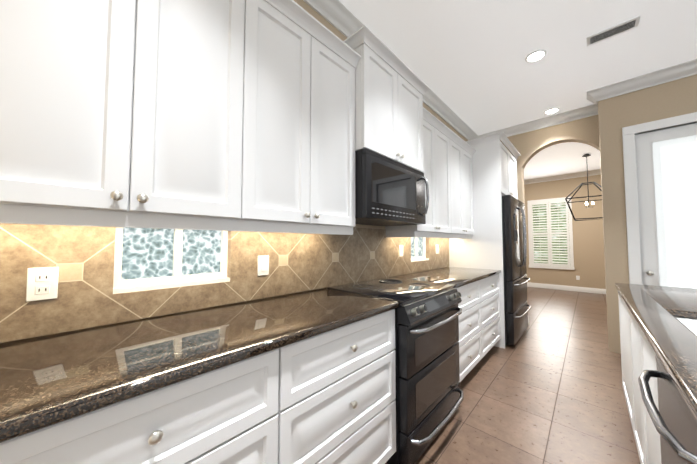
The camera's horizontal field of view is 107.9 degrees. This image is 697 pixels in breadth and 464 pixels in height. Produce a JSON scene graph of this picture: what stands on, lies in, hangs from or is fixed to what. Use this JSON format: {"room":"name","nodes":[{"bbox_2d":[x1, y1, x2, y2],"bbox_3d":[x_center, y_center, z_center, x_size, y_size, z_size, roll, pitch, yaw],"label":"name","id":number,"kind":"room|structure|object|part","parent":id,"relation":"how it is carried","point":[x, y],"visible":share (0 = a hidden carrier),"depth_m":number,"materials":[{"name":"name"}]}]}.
{"room":"kitchen","nodes":[
{"label":"kitchen","id":0,"kind":"room"},
{"bbox_2d":[2,0,467,342],"bbox_3d":[-0.717,-0.228,1.444,0.150,3.120,8.700,-2,-3,43],"label":"wall","id":1,"kind":"structure","parent":0,"point":[319,18],"depth_m":2.02,"materials":[{"name":"beige paint"}]},
{"bbox_2d":[0,0,251,227],"bbox_3d":[-0.854,-0.620,0.957,0.339,1.116,0.780,-2,-3,43],"label":"upper cabinet","id":2,"kind":"object","parent":1,"relation":"attached to","point":[118,111],"depth_m":0.83,"materials":[{"name":"white wood"}]},
{"bbox_2d":[113,227,229,293],"bbox_3d":[-0.845,0.095,1.255,0.104,0.340,0.469,-2,-3,43],"label":"window","id":3,"kind":"structure","parent":1,"relation":"in","point":[145,259],"depth_m":1.23,"materials":[{"name":"white glass"}]},
{"bbox_2d":[0,223,448,342],"bbox_3d":[0.029,0.193,2.171,0.109,0.459,3.894,-2,-3,43],"label":"tile backsplash","id":4,"kind":"structure","parent":1,"relation":"attached to","point":[81,258],"depth_m":1.15,"materials":[{"name":"beige tile"}]},
{"bbox_2d":[26,267,58,301],"bbox_3d":[-1.089,0.185,0.904,0.007,0.115,0.072,-2,-3,43],"label":"electrical outlet","id":5,"kind":"object","parent":4,"relation":"attached to","point":[42,283],"visible":1,"depth_m":0.90,"materials":[{"name":"white plastic"}]},
{"bbox_2d":[258,255,268,275],"bbox_3d":[-0.508,0.201,1.517,0.008,0.118,0.072,-2,-3,43],"label":"light switch","id":6,"kind":"object","parent":4,"relation":"attached to","point":[263,265],"visible":1,"depth_m":1.51,"materials":[{"name":"white plastic"}]},
{"bbox_2d":[399,245,402,255],"bbox_3d":[0.551,0.194,2.637,0.008,0.118,0.072,-2,-3,43],"label":"electrical outlet","id":7,"kind":"object","parent":4,"relation":"attached to","point":[400,250],"visible":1,"depth_m":2.63,"materials":[{"name":"white plastic"}]},
{"bbox_2d":[220,0,355,231],"bbox_3d":[-0.330,-0.596,1.509,0.339,1.116,0.744,-2,-3,43],"label":"upper cabinet","id":8,"kind":"object","parent":1,"relation":"attached to","point":[251,115],"depth_m":1.34,"materials":[{"name":"white wood"}]},
{"bbox_2d":[344,32,427,175],"bbox_3d":[0.227,-0.894,2.061,0.408,0.749,0.803,-2,-3,43],"label":"upper cabinet","id":9,"kind":"object","parent":1,"relation":"attached to","point":[389,100],"depth_m":1.81,"materials":[{"name":"white wood"}]},
{"bbox_3d":[0.227,-1.169,2.038,0.456,0.202,3.898,-2,-3,43],"label":"crown","id":10,"kind":"part","parent":9,"relation":"part of","materials":[{"name":"white wood"}]},
{"bbox_2d":[355,148,428,225],"bbox_3d":[0.256,-0.295,2.009,0.484,0.444,0.797,-2,-3,43],"label":"over-the-range microwave","id":11,"kind":"object","parent":9,"relation":"attached to","point":[389,192],"visible":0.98,"depth_m":1.78,"materials":[{"name":"black metal"}]},
{"bbox_2d":[303,0,478,140],"bbox_3d":[0.471,-1.680,2.580,0.100,0.120,4.980,-2,-3,43],"label":"crown molding","id":12,"kind":"structure","parent":1,"relation":"attached to","point":[341,18],"depth_m":2.11,"materials":[{"name":"white wood"}]},
{"bbox_2d":[385,116,451,235],"bbox_3d":[0.741,-0.522,2.638,0.339,1.064,0.761,-2,-3,43],"label":"upper cabinet","id":13,"kind":"object","parent":1,"relation":"attached to","point":[437,142],"depth_m":2.54,"materials":[{"name":"white wood"}]},
{"bbox_2d":[411,237,428,261],"bbox_3d":[0.795,0.169,2.986,0.104,0.340,0.439,-2,-3,43],"label":"window","id":14,"kind":"structure","parent":1,"relation":"in","point":[418,248],"depth_m":3.00,"materials":[{"name":"white glass"}]},
{"bbox_2d":[452,140,473,235],"bbox_3d":[1.263,-0.498,3.190,0.339,1.064,0.760,-2,-3,43],"label":"upper cabinet","id":15,"kind":"object","parent":1,"relation":"attached to","point":[462,167],"depth_m":3.05,"materials":[{"name":"white wood"}]},
{"bbox_2d":[385,287,640,463],"bbox_3d":[1.758,1.390,2.062,8.500,0.060,13.100,-2,-3,43],"label":"floor","id":16,"kind":"structure","parent":0,"point":[547,388],"depth_m":2.06,"materials":[{"name":"tile"}]},
{"bbox_2d":[0,347,287,463],"bbox_3d":[-0.715,0.856,0.837,0.619,0.903,0.721,-2,-3,43],"label":"base cabinet","id":17,"kind":"object","parent":16,"relation":"on","point":[233,415],"depth_m":0.70,"materials":[{"name":"white wood"}]},
{"bbox_2d":[0,287,398,446],"bbox_3d":[-0.494,0.395,1.073,0.643,0.035,1.593,-2,-3,43],"label":"countertop","id":18,"kind":"structure","parent":17,"relation":"on","point":[47,382],"depth_m":0.78,"materials":[{"name":"brown stone"}]},
{"bbox_2d":[284,311,395,463],"bbox_3d":[-0.211,0.879,1.368,0.619,0.903,0.743,-2,-3,43],"label":"base cabinet","id":19,"kind":"object","parent":16,"relation":"on","point":[306,377],"depth_m":1.13,"materials":[{"name":"white wood"}]},
{"bbox_2d":[327,277,463,463],"bbox_3d":[0.375,0.877,1.863,0.734,0.948,0.768,-2,-3,43],"label":"range","id":20,"kind":"object","parent":16,"relation":"on","point":[429,396],"visible":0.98,"depth_m":1.56,"materials":[{"name":"black metal"}]},
{"bbox_2d":[456,279,483,381],"bbox_3d":[0.846,0.927,2.484,0.619,0.903,0.771,-2,-3,43],"label":"base cabinet","id":21,"kind":"object","parent":16,"relation":"on","point":[471,320],"depth_m":2.34,"materials":[{"name":"white wood"}]},
{"bbox_2d":[391,267,499,286],"bbox_3d":[1.111,0.467,2.766,0.643,0.035,1.520,-2,-3,43],"label":"countertop","id":22,"kind":"structure","parent":21,"relation":"on","point":[458,276],"depth_m":2.57,"materials":[{"name":"brown stone"}]},
{"bbox_2d":[449,132,520,348],"bbox_3d":[2.013,0.115,3.688,0.706,2.627,1.126,-2,-3,43],"label":"surround","id":23,"kind":"object","parent":16,"relation":"on","point":[494,161],"visible":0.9,"depth_m":3.26,"materials":[{"name":"white wood"}]},
{"bbox_3d":[2.013,-1.165,3.743,0.706,0.064,1.126,-2,-3,43],"label":"crown","id":24,"kind":"part","parent":23,"relation":"part of","materials":[{"name":"white wood"}]},
{"bbox_2d":[484,275,500,355],"bbox_3d":[1.369,0.950,3.036,0.619,0.903,0.750,-2,-3,43],"label":"base cabinet","id":25,"kind":"object","parent":16,"relation":"on","point":[492,330],"depth_m":2.83,"materials":[{"name":"white wood"}]},
{"bbox_2d":[501,195,530,345],"bbox_3d":[2.066,0.496,3.621,0.796,1.860,0.954,-2,-3,43],"label":"fridge","id":26,"kind":"object","parent":16,"relation":"on","point":[516,308],"visible":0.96,"depth_m":3.15,"materials":[{"name":"black metal"}]},
{"bbox_2d":[618,291,696,463],"bbox_3d":[1.252,0.802,-0.411,2.142,0.903,4.920,-2,-3,43],"label":"kitchen island","id":27,"kind":"object","parent":16,"relation":"on","point":[664,428],"depth_m":0.93,"materials":[{"name":"white wood"}]},
{"bbox_2d":[615,283,696,422],"bbox_3d":[0.850,0.348,-0.011,0.935,0.035,4.980,-2,-3,43],"label":"island countertop","id":28,"kind":"structure","parent":27,"relation":"on","point":[657,310],"depth_m":1.01,"materials":[{"name":"brown stone"}]},
{"bbox_2d":[679,315,696,330],"bbox_3d":[1.683,0.513,0.778,0.847,0.251,0.632,-2,-3,43],"label":"sink","id":29,"kind":"object","parent":28,"relation":"in","point":[691,320],"depth_m":1.20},
{"bbox_2d":[339,0,696,179],"bbox_3d":[1.758,-1.797,2.198,8.500,0.080,13.100,-2,-3,43],"label":"ceiling","id":30,"kind":"structure","parent":0,"point":[470,67],"depth_m":2.43,"materials":[{"name":"white paint"}]},
{"bbox_2d":[525,49,546,62],"bbox_3d":[1.852,-1.739,2.506,0.173,0.021,0.173,-2,-3,34],"label":"recessed light","id":31,"kind":"object","parent":30,"relation":"in","point":[536,55],"depth_m":2.50,"materials":[{"name":"white"}]},
{"bbox_2d":[544,107,558,114],"bbox_3d":[2.842,-1.695,3.551,0.173,0.021,0.173,-2,-3,34],"label":"recessed light","id":32,"kind":"object","parent":30,"relation":"in","point":[552,110],"depth_m":3.55,"materials":[{"name":"white"}]},
{"bbox_2d":[565,154,602,220],"bbox_3d":[4.963,-0.940,5.258,0.703,1.370,0.704,-2,-3,43],"label":"pendant light","id":33,"kind":"object","parent":30,"relation":"hanging from","point":[586,183],"visible":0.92,"depth_m":5.24,"materials":[{"name":"black metal"}]},
{"bbox_2d":[587,16,639,45],"bbox_3d":[2.302,-1.745,2.218,0.320,0.020,0.136,-2,-3,43],"label":"ceiling vent","id":34,"kind":"object","parent":30,"relation":"in","point":[632,23],"visible":0.98,"depth_m":2.20,"materials":[{"name":"white metal"}]},
{"bbox_2d":[500,115,599,301],"bbox_3d":[3.185,-0.134,3.635,8.500,3.120,0.150,-2,-3,43],"label":"wall","id":35,"kind":"structure","parent":0,"point":[528,146],"depth_m":3.78,"materials":[{"name":"beige paint"}]},
{"bbox_2d":[479,104,597,137],"bbox_3d":[4.188,-1.680,2.578,5.500,0.120,0.100,-2,-3,43],"label":"crown molding","id":36,"kind":"structure","parent":35,"relation":"attached to","point":[579,113],"depth_m":3.74,"materials":[{"name":"white wood"}]},
{"bbox_2d":[524,174,605,288],"bbox_3d":[6.107,-0.001,6.718,8.500,3.120,0.150,-2,-3,43],"label":"wall","id":37,"kind":"structure","parent":0,"point":[588,251],"depth_m":6.65,"materials":[{"name":"beige paint"}]},
{"bbox_2d":[527,197,574,269],"bbox_3d":[5.593,0.041,7.061,0.990,1.945,0.068,-2,-3,43],"label":"blinds","id":38,"kind":"object","parent":37,"relation":"attached to","point":[569,265],"visible":1,"depth_m":7.04,"materials":[{"name":"white wood"}]},
{"bbox_2d":[524,169,600,183],"bbox_3d":[5.840,-1.496,6.864,5.200,0.120,0.100,-2,-3,43],"label":"crown molding","id":39,"kind":"structure","parent":37,"relation":"attached to","point":[592,172],"depth_m":6.87,"materials":[{"name":"white wood"}]},
{"bbox_2d":[527,282,605,293],"bbox_3d":[5.868,1.500,6.765,5.200,0.125,0.016,-2,-3,43],"label":"baseboard","id":40,"kind":"structure","parent":37,"relation":"attached to","point":[572,288],"depth_m":6.76,"materials":[{"name":"white wood"}]},
{"bbox_2d":[598,74,696,353],"bbox_3d":[4.522,-0.215,1.730,3.935,3.120,0.120,-2,-3,43],"label":"wall","id":41,"kind":"structure","parent":0,"point":[617,114],"depth_m":2.95,"materials":[{"name":"beige paint"}]},
{"bbox_2d":[583,59,696,107],"bbox_3d":[4.412,-1.716,1.750,4.035,0.120,0.105,-2,-3,43],"label":"crown molding","id":42,"kind":"structure","parent":41,"relation":"attached to","point":[689,68],"depth_m":2.81,"materials":[{"name":"white wood"}]},
{"bbox_2d":[622,112,696,284],"bbox_3d":[3.587,0.079,2.588,1.010,2.605,0.142,-2,-3,43],"label":"door frame","id":43,"kind":"structure","parent":41,"relation":"attached to","point":[632,209],"depth_m":2.86,"materials":[{"name":"white wood"}]},
{"bbox_2d":[635,123,696,288],"bbox_3d":[3.564,0.124,2.562,0.812,2.498,0.108,-2,-3,43],"label":"pantry door","id":44,"kind":"structure","parent":41,"relation":"in","point":[666,163],"depth_m":2.73,"materials":[{"name":"white wood"}]},
{"label":"outside","id":45,"kind":"structure","parent":0,"visible":0},
{"bbox_2d":[532,202,569,265],"bbox_3d":[5.788,0.050,7.266,1.430,2.405,0.010,-2,-3,43],"label":"dining window","id":46,"kind":"structure","parent":45,"point":[551,229],"depth_m":7.24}
]}

